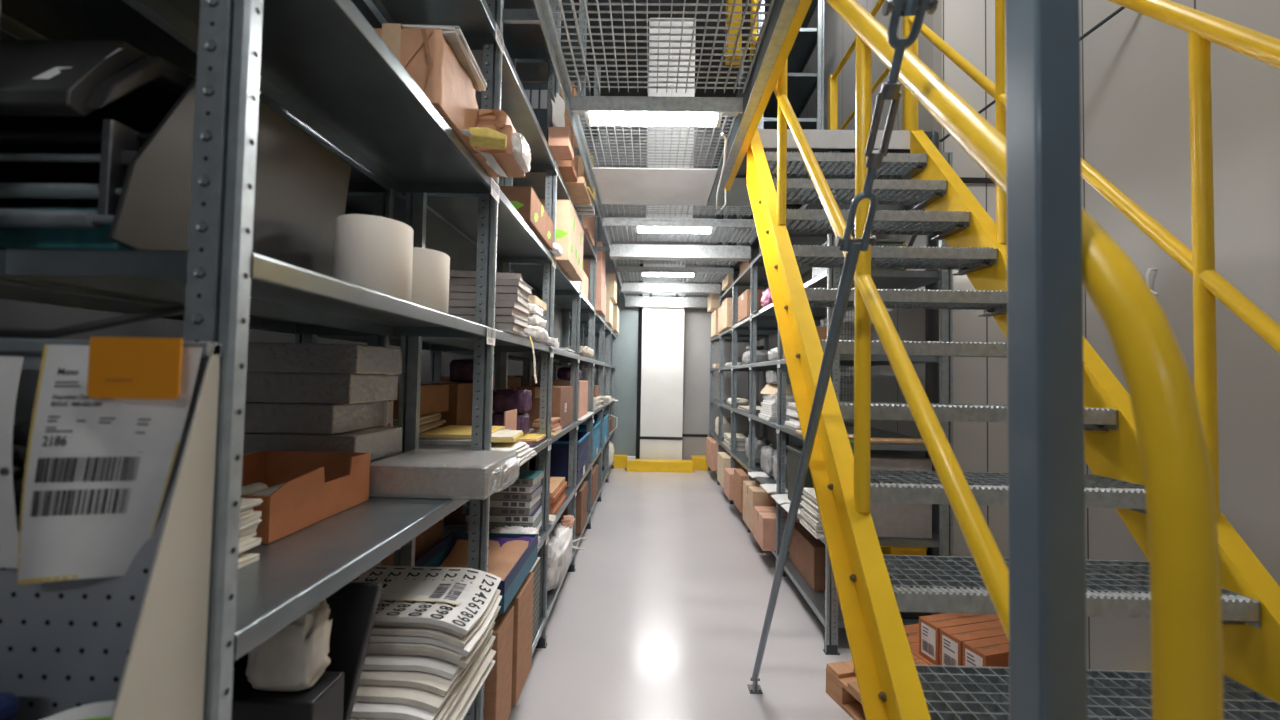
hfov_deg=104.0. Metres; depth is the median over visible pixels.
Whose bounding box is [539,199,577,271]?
carton
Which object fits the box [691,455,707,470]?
trim
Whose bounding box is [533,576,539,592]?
folder
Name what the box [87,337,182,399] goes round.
tag
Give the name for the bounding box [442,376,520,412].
carton
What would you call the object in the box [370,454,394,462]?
box
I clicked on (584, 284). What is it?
carton
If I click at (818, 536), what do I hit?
newspaper
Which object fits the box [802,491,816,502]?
newspaper
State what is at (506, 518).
print
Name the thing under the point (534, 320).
pack
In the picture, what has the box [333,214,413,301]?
paper roll
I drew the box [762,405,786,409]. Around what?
paper ream
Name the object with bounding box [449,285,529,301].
book
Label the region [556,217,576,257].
print
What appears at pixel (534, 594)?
folder
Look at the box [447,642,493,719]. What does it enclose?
printed sheet
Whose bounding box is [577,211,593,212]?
magazine file
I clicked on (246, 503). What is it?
booklet
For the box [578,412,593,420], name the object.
paper pad
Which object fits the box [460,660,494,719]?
printed sheet
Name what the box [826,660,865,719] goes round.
pallet
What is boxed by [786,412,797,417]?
paper ream
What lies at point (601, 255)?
carton
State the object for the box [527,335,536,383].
strap
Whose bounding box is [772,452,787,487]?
bag
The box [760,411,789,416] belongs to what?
paper ream
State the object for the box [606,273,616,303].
carton
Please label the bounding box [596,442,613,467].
bag
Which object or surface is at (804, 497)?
newspaper
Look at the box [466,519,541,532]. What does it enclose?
magazine
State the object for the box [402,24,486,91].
bundle
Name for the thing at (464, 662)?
printed sheet
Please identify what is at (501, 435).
folder
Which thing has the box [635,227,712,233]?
ceiling light
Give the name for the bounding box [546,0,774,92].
grate
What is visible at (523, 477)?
magazine
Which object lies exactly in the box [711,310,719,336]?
carton
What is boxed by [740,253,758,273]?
carton
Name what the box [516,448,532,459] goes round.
paper pad
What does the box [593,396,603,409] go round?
paper stack
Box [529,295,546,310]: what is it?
carton
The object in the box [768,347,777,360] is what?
bag
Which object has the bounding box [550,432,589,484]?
crate
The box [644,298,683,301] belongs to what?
diffuser
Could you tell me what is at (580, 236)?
print
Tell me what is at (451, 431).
folder
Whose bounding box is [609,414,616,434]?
bracket
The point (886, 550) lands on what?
crate
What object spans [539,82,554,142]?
binder
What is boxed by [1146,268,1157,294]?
wall hook
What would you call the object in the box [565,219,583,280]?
carton
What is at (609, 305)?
carton
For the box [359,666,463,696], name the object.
printed sheet
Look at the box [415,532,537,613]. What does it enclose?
tray
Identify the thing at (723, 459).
carton
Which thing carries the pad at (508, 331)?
on the shelving rack at (322, 62)
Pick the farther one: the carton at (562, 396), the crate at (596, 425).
the crate at (596, 425)
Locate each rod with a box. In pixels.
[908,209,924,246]
[939,6,1124,142]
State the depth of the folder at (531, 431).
2.93 m
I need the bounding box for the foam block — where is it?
[468,127,506,149]
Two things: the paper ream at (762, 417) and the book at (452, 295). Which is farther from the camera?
the paper ream at (762, 417)
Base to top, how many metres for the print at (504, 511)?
0.022 m
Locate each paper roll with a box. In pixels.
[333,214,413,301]
[411,247,449,313]
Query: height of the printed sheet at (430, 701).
0.044 m
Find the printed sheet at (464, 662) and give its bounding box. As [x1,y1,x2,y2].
[366,605,500,667]
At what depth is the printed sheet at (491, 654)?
1.32 m
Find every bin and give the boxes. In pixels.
[231,582,382,719]
[786,445,813,508]
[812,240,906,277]
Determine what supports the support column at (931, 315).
on the floor
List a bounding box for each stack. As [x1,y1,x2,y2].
[393,413,445,432]
[549,515,555,524]
[559,347,574,352]
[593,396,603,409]
[603,396,612,403]
[723,433,747,450]
[737,406,761,412]
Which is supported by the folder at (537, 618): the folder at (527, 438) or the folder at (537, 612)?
the folder at (537, 612)
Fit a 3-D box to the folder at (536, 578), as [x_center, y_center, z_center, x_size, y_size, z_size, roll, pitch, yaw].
[-0.641,1.097,2.496,0.240,0.032,0.200,1,-2,1]
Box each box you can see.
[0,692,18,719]
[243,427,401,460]
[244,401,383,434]
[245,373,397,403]
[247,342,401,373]
[369,450,515,499]
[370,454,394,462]
[386,374,394,426]
[627,456,635,459]
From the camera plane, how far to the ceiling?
6.36 m
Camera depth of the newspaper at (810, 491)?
2.99 m
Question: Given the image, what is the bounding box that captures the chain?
[748,0,937,693]
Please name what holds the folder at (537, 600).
on the folder at (537, 606)
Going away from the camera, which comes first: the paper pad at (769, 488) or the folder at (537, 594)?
the folder at (537, 594)
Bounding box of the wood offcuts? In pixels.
[532,417,561,432]
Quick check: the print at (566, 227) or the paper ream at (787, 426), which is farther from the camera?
the paper ream at (787, 426)
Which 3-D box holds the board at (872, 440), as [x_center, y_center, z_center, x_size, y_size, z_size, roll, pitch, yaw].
[1.373,0.461,2.873,0.540,0.012,0.141,1,-2,1]
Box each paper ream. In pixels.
[759,413,789,418]
[759,415,789,420]
[760,407,786,411]
[760,409,776,413]
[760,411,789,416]
[761,402,788,406]
[762,396,793,399]
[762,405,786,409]
[763,394,793,397]
[763,398,794,402]
[763,400,787,404]
[784,424,800,430]
[785,421,800,428]
[786,406,796,410]
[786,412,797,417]
[787,409,796,413]
[790,418,799,424]
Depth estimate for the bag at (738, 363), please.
6.34 m
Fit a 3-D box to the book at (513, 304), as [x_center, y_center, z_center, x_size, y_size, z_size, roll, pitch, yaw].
[-0.628,-0.213,2.022,0.310,0.027,0.224,1,-2,2]
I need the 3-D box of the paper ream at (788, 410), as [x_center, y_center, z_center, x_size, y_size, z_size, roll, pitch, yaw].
[1.200,0.362,3.484,0.260,0.022,0.320,1,-2,-1]
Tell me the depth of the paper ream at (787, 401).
4.11 m
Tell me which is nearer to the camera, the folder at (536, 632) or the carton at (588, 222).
the folder at (536, 632)
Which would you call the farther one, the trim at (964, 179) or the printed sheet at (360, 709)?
the trim at (964, 179)
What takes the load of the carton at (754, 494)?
on the shelving rack at (762, 324)
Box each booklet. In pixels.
[238,538,261,553]
[238,553,258,568]
[239,517,261,531]
[239,524,257,536]
[239,530,256,542]
[240,498,262,510]
[240,507,252,515]
[240,511,261,524]
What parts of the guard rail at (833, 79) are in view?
rail post, handrail, rail, rail post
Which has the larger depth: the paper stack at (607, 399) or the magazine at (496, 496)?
the paper stack at (607, 399)
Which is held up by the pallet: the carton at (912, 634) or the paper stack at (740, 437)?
the carton at (912, 634)
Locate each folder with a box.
[419,425,504,438]
[491,430,522,441]
[516,433,546,443]
[527,428,561,435]
[530,557,539,572]
[532,614,538,632]
[532,619,538,638]
[532,625,538,644]
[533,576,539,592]
[533,582,539,599]
[533,589,539,605]
[533,596,538,611]
[533,602,538,617]
[533,608,538,623]
[534,564,539,578]
[534,570,539,584]
[816,326,826,331]
[817,332,826,336]
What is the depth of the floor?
3.02 m
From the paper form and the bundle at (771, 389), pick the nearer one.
the paper form
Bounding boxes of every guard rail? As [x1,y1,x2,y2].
[725,0,741,64]
[828,0,917,129]
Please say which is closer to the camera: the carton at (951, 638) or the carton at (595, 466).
the carton at (951, 638)
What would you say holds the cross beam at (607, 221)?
attached to the girder at (540, 15)
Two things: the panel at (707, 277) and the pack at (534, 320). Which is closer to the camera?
the pack at (534, 320)
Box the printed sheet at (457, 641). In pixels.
[371,589,500,648]
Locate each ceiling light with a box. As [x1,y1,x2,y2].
[584,112,722,126]
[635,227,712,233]
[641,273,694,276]
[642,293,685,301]
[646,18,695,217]
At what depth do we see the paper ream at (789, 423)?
3.44 m
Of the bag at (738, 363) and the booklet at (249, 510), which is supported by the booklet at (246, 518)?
the booklet at (249, 510)
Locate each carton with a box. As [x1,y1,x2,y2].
[381,518,443,565]
[393,383,448,418]
[421,382,472,426]
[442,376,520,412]
[444,468,518,523]
[484,606,513,719]
[499,186,552,249]
[508,375,537,385]
[509,572,533,705]
[516,385,572,428]
[519,455,535,469]
[521,81,577,181]
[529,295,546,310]
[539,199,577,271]
[548,127,573,159]
[552,380,587,418]
[557,481,587,534]
[564,138,590,203]
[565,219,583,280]
[581,270,588,299]
[582,217,594,245]
[583,242,605,282]
[583,464,597,506]
[587,276,605,316]
[594,385,598,396]
[605,298,612,326]
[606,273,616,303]
[609,418,612,432]
[612,306,618,332]
[706,437,726,470]
[707,294,719,311]
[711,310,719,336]
[717,452,743,487]
[718,305,725,332]
[722,274,739,290]
[722,298,738,329]
[724,468,744,499]
[734,469,757,512]
[738,289,765,321]
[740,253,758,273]
[743,481,775,533]
[753,506,799,550]
[789,522,825,590]
[852,449,931,538]
[853,633,917,672]
[904,623,918,643]
[909,643,934,664]
[912,653,928,664]
[919,613,999,664]
[940,620,1005,665]
[962,635,1008,666]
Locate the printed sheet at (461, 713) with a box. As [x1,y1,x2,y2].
[457,681,479,719]
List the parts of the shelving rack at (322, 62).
shelf, shelf, shelf, shelf, panel, shelf, shelf, shelf, shelf, panel, shelf, shelf, shelf, shelf, shelf, shelf, shelf, panel, shelf, shelf, shelf, shelf, shelf, shelf, shelf, shelf, shelf, shelf, shelf, shelf, shelf, shelf, shelf, shelf, shelf, shelf, shelf, shelf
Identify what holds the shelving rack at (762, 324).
on the floor
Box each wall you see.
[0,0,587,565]
[0,299,473,382]
[508,125,759,459]
[759,0,932,456]
[933,0,1008,557]
[1080,0,1279,670]
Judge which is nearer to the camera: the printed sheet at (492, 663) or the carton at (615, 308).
the printed sheet at (492, 663)
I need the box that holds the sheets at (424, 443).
[395,427,511,455]
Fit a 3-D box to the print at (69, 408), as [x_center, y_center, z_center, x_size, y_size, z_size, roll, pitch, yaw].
[-0.665,0.070,0.612,0.122,0.087,0.009,1,-2,-3]
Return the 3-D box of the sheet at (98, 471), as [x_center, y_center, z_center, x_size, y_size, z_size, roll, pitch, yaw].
[-0.648,0.128,0.621,0.202,0.291,0.035,1,-2,-6]
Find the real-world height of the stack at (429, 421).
0.049 m
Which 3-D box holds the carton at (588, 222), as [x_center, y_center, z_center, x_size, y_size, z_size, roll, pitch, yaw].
[-0.561,-1.208,4.329,0.280,0.301,0.552,1,-2,1]
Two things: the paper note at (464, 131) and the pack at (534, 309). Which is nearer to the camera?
the paper note at (464, 131)
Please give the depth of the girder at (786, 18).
2.03 m
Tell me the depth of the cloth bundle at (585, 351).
4.07 m
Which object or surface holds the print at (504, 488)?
on the magazine at (507, 488)
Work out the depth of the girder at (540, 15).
2.12 m
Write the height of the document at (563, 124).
0.190 m
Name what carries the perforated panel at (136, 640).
attached to the shelving rack at (322, 62)
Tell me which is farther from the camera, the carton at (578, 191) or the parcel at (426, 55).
the carton at (578, 191)
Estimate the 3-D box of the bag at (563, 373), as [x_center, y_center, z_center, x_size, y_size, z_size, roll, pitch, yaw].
[-0.606,0.117,4.307,0.193,0.116,0.380,1,-2,1]
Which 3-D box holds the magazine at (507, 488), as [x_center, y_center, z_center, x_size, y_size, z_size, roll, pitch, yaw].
[-0.713,0.651,2.622,0.341,0.036,0.222,1,-2,3]
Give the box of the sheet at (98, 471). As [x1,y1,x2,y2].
[18,345,201,584]
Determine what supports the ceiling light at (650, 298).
hanging from the panel at (673, 294)
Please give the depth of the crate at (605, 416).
6.33 m
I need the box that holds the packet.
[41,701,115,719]
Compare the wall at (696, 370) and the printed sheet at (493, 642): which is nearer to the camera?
the printed sheet at (493, 642)
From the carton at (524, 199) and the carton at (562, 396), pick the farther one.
the carton at (562, 396)
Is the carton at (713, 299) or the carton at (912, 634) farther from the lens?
the carton at (713, 299)
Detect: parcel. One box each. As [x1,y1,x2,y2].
[373,23,478,151]
[463,124,530,176]
[478,109,516,132]
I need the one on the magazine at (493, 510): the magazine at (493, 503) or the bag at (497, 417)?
the magazine at (493, 503)
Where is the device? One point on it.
(908, 615)
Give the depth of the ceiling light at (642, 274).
5.94 m
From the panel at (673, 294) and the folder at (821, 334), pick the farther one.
the panel at (673, 294)
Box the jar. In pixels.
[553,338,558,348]
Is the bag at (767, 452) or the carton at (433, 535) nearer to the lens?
the carton at (433, 535)
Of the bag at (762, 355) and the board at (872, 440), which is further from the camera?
the bag at (762, 355)
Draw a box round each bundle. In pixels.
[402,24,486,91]
[567,346,593,356]
[760,383,792,394]
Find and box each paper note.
[459,129,471,136]
[475,149,507,177]
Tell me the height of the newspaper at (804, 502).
0.018 m
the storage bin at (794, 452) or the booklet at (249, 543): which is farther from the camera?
the storage bin at (794, 452)
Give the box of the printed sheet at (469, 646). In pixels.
[369,595,501,656]
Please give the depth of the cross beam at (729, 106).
2.30 m
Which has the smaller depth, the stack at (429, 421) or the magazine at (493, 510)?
the stack at (429, 421)
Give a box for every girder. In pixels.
[502,0,625,297]
[716,0,811,190]
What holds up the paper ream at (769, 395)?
on the paper ream at (774, 398)
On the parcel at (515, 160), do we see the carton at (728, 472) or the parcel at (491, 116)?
the parcel at (491, 116)
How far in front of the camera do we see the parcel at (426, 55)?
1.23 m
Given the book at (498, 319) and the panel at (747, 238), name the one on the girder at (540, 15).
the panel at (747, 238)
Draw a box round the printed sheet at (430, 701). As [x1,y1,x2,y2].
[355,621,495,713]
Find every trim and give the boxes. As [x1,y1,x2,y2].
[614,455,626,467]
[627,459,692,472]
[636,260,642,458]
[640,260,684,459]
[640,436,682,439]
[682,434,707,436]
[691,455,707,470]
[960,177,994,182]
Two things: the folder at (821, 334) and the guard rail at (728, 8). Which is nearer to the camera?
the guard rail at (728, 8)
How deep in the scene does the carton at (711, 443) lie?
7.16 m
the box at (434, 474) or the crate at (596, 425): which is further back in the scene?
the crate at (596, 425)
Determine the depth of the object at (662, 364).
8.13 m
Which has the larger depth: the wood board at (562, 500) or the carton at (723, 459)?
the carton at (723, 459)
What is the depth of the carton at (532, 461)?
4.13 m
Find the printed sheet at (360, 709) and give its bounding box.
[351,701,444,719]
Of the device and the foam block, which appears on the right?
the device
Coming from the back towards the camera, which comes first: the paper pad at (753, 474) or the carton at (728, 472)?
the carton at (728, 472)
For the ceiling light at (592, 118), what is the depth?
2.35 m
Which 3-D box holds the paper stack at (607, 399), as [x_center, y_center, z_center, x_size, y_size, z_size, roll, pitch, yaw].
[-0.541,0.518,6.544,0.338,0.078,0.723,1,-2,1]
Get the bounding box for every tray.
[241,450,369,543]
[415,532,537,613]
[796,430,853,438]
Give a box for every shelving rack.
[5,0,618,719]
[708,151,953,654]
[713,0,824,283]
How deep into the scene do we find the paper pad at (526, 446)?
1.99 m
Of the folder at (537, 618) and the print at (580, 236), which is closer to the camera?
the folder at (537, 618)
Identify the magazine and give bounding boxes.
[462,499,539,515]
[463,493,540,507]
[465,504,541,522]
[465,512,542,528]
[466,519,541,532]
[490,484,542,500]
[496,480,540,492]
[506,470,543,485]
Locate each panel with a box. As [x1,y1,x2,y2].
[0,339,221,719]
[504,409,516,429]
[577,115,735,168]
[592,167,717,205]
[602,202,752,216]
[608,226,757,243]
[610,260,638,458]
[617,244,737,265]
[620,272,727,282]
[623,282,718,295]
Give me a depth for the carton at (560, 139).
2.60 m
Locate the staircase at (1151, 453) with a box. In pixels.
[747,0,1279,719]
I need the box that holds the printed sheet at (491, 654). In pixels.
[449,649,495,719]
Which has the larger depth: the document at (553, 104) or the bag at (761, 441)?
the bag at (761, 441)
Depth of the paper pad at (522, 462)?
1.98 m
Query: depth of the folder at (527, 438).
2.58 m
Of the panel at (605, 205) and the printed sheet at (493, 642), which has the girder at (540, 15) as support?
the panel at (605, 205)
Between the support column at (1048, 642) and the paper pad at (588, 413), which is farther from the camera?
the paper pad at (588, 413)
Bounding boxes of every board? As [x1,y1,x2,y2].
[549,477,564,497]
[549,481,566,502]
[549,490,564,512]
[549,494,565,514]
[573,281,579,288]
[849,438,923,443]
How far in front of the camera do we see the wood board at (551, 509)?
3.15 m
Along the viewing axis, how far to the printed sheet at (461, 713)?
1.26 m
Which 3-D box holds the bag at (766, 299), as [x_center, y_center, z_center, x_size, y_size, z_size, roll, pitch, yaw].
[1.180,-0.542,4.278,0.236,0.161,0.419,1,-2,1]
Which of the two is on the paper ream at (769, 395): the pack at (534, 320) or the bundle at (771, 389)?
the bundle at (771, 389)
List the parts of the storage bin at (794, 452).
lid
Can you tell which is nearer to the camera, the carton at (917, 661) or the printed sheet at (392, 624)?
the printed sheet at (392, 624)
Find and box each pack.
[523,325,547,342]
[527,315,546,327]
[528,303,542,317]
[542,337,556,344]
[551,243,562,256]
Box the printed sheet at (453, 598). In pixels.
[351,565,501,635]
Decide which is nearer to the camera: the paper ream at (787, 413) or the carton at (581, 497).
the paper ream at (787, 413)
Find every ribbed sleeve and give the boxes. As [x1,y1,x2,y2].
[241,482,267,494]
[246,483,284,495]
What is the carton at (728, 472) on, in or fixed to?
on the shelving rack at (762, 324)
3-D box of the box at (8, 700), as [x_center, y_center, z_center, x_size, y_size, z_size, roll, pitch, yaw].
[-0.789,0.462,0.553,0.124,0.155,0.064,1,-2,1]
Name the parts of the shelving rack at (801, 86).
shelf, shelf, shelf, shelf, shelf, shelf, shelf, shelf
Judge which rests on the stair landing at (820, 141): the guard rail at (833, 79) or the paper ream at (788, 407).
the guard rail at (833, 79)
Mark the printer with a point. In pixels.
(96, 137)
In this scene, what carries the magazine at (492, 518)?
on the magazine at (492, 525)
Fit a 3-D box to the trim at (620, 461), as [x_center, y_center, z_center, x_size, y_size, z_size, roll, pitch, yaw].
[-0.347,1.658,8.188,0.275,0.200,0.115,1,-2,1]
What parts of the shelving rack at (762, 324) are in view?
shelf, shelf, shelf, shelf, shelf, shelf, shelf, shelf, shelf, shelf, shelf, shelf, shelf, shelf, shelf, shelf, shelf, shelf, shelf, shelf, shelf, shelf, shelf, shelf, shelf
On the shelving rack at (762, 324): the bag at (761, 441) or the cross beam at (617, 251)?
the bag at (761, 441)
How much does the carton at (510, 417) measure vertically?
0.170 m
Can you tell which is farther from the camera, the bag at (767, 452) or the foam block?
the bag at (767, 452)
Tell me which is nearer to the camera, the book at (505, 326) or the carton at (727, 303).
the book at (505, 326)
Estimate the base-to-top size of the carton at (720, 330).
0.341 m
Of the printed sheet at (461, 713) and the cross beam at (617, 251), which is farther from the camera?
the cross beam at (617, 251)
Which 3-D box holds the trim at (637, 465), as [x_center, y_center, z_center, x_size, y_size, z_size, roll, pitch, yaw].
[0.311,1.677,7.944,1.040,0.170,0.200,1,-2,1]
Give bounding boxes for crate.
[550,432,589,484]
[578,421,600,461]
[593,414,608,446]
[880,546,926,555]
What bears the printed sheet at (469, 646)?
on the printed sheet at (431, 648)
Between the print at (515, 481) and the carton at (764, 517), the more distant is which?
the carton at (764, 517)
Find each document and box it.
[551,99,556,126]
[552,92,564,126]
[554,96,564,126]
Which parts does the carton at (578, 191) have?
card panel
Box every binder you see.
[522,82,530,103]
[531,82,539,121]
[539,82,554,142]
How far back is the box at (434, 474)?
1.39 m
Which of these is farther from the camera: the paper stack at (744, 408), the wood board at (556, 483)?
the paper stack at (744, 408)
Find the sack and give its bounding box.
[547,515,586,590]
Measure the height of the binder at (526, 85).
0.340 m
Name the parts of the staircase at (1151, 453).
rail post, rail post, rail post, rail, rail post, rail post, rail, handrail, rail post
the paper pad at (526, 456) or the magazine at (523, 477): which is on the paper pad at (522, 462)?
the paper pad at (526, 456)
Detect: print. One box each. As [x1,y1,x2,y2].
[42,368,113,445]
[46,381,150,433]
[105,379,132,380]
[466,509,523,513]
[467,501,524,506]
[503,487,524,491]
[504,495,526,498]
[505,517,527,520]
[508,480,527,483]
[510,201,550,238]
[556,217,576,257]
[578,234,582,268]
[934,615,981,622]
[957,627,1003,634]
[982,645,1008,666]
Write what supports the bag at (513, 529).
on the shelving rack at (322, 62)
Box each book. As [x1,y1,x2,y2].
[448,300,529,314]
[448,307,528,321]
[449,270,522,281]
[449,278,531,294]
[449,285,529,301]
[449,292,528,306]
[453,315,528,327]
[495,323,524,334]
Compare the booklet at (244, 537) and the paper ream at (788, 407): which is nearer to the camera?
the booklet at (244, 537)
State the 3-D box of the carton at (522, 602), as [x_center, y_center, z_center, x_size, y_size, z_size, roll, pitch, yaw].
[-0.656,1.171,2.138,0.335,0.426,0.272,1,-2,1]
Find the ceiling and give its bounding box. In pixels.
[574,0,816,122]
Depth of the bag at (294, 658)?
0.86 m
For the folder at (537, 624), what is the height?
0.032 m
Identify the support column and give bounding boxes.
[925,131,939,613]
[1005,0,1086,719]
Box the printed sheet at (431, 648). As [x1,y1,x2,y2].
[367,642,463,661]
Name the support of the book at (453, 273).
on the book at (452, 281)
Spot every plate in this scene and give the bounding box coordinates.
[707,176,803,206]
[719,205,801,286]
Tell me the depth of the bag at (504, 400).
2.62 m
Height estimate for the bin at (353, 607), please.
0.442 m
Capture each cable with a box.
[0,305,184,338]
[716,132,726,209]
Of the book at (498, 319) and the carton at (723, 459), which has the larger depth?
the carton at (723, 459)
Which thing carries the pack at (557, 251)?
on the shelving rack at (322, 62)
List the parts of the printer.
lid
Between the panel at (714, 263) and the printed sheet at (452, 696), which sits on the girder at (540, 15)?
the panel at (714, 263)
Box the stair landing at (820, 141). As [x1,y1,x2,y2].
[736,129,932,204]
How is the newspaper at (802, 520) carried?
on the newspaper at (818, 536)
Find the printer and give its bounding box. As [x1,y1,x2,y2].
[0,40,350,277]
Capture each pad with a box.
[491,441,526,451]
[498,329,526,336]
[514,444,529,454]
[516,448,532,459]
[516,450,535,464]
[516,452,536,468]
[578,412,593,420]
[748,472,773,477]
[760,484,787,492]
[771,494,790,503]
[781,504,800,513]
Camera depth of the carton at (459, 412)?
2.34 m
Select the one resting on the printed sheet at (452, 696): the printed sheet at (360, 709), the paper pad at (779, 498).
the printed sheet at (360, 709)
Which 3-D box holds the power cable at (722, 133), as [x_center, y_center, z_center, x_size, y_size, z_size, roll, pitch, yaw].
[0.453,-1.036,2.799,0.065,0.157,0.829,1,-2,10]
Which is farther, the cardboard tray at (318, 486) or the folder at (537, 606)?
the folder at (537, 606)
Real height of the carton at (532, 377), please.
0.341 m
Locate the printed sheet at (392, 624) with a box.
[373,621,463,637]
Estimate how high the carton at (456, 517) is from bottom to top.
0.381 m
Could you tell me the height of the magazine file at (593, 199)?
0.200 m
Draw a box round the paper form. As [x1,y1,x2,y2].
[0,356,23,567]
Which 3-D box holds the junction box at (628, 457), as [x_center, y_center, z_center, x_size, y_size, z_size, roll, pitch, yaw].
[-0.137,1.553,7.916,0.130,0.060,0.080,1,-2,1]
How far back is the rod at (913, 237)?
2.74 m
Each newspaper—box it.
[800,503,820,518]
[800,508,821,524]
[800,511,822,526]
[800,513,822,529]
[800,518,823,535]
[800,521,824,538]
[801,495,818,510]
[801,500,819,514]
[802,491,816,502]
[803,488,816,500]
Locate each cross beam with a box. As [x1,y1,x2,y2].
[571,96,742,115]
[602,217,755,227]
[610,244,750,260]
[616,266,733,273]
[621,283,720,293]
[625,296,707,307]
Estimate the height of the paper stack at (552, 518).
0.029 m
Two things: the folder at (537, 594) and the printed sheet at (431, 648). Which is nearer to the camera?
the printed sheet at (431, 648)
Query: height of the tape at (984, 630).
0.146 m
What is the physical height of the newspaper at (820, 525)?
0.020 m
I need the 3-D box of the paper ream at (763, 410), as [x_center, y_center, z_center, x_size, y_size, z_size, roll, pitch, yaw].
[1.214,0.445,4.305,0.260,0.018,0.400,1,-2,0]
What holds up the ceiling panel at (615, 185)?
on the girder at (540, 15)
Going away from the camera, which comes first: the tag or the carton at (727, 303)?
the tag
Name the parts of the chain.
rod, threaded rod, threaded rod, rod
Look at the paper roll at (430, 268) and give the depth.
1.34 m
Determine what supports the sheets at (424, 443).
on the shelving rack at (322, 62)
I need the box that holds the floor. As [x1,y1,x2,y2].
[508,468,852,719]
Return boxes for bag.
[245,599,332,690]
[449,359,473,381]
[490,525,540,547]
[492,389,531,412]
[492,412,529,434]
[557,367,581,379]
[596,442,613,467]
[715,416,730,437]
[725,362,743,366]
[727,398,748,405]
[742,350,769,363]
[745,436,772,463]
[746,345,763,349]
[760,288,771,306]
[760,445,787,476]
[766,369,790,383]
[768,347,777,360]
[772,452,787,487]
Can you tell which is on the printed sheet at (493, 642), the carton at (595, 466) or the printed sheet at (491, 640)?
the printed sheet at (491, 640)
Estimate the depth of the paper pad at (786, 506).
3.41 m
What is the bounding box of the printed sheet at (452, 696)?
[350,630,493,719]
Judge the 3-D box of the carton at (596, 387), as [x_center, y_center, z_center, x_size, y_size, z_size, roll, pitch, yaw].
[-0.579,0.341,5.502,0.220,0.121,0.402,1,-2,1]
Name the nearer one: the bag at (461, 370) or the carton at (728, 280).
the bag at (461, 370)
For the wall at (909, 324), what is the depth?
4.20 m
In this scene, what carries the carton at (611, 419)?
on the shelving rack at (322, 62)
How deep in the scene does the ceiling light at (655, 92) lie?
4.27 m
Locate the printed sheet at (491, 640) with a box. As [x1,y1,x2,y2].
[442,635,495,719]
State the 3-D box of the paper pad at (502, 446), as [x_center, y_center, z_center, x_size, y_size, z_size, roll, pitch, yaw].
[-0.522,0.338,1.932,0.102,0.017,0.275,1,-2,1]
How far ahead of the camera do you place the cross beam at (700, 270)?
5.85 m
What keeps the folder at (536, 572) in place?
on the folder at (536, 578)
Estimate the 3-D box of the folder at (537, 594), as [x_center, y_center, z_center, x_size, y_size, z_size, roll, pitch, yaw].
[-0.642,1.191,2.493,0.240,0.032,0.200,1,-2,1]
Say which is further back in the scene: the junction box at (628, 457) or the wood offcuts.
the junction box at (628, 457)
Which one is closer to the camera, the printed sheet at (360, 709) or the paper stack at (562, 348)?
the printed sheet at (360, 709)
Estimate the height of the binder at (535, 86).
0.340 m
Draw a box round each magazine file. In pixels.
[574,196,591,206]
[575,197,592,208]
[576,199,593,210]
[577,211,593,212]
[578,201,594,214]
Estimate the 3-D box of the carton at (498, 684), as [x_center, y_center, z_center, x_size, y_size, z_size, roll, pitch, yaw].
[-0.666,1.169,1.868,0.325,0.411,0.212,1,-2,1]
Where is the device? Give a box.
[900,612,930,618]
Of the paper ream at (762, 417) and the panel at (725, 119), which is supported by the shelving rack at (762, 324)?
the paper ream at (762, 417)
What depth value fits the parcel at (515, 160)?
1.53 m
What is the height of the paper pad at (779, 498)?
0.019 m
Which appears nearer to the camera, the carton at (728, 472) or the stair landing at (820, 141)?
the stair landing at (820, 141)
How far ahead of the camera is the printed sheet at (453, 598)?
1.38 m
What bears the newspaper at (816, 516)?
on the newspaper
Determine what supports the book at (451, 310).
on the book at (498, 319)
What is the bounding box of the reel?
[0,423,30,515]
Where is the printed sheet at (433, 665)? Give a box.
[362,654,459,679]
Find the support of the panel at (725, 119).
on the girder at (540, 15)

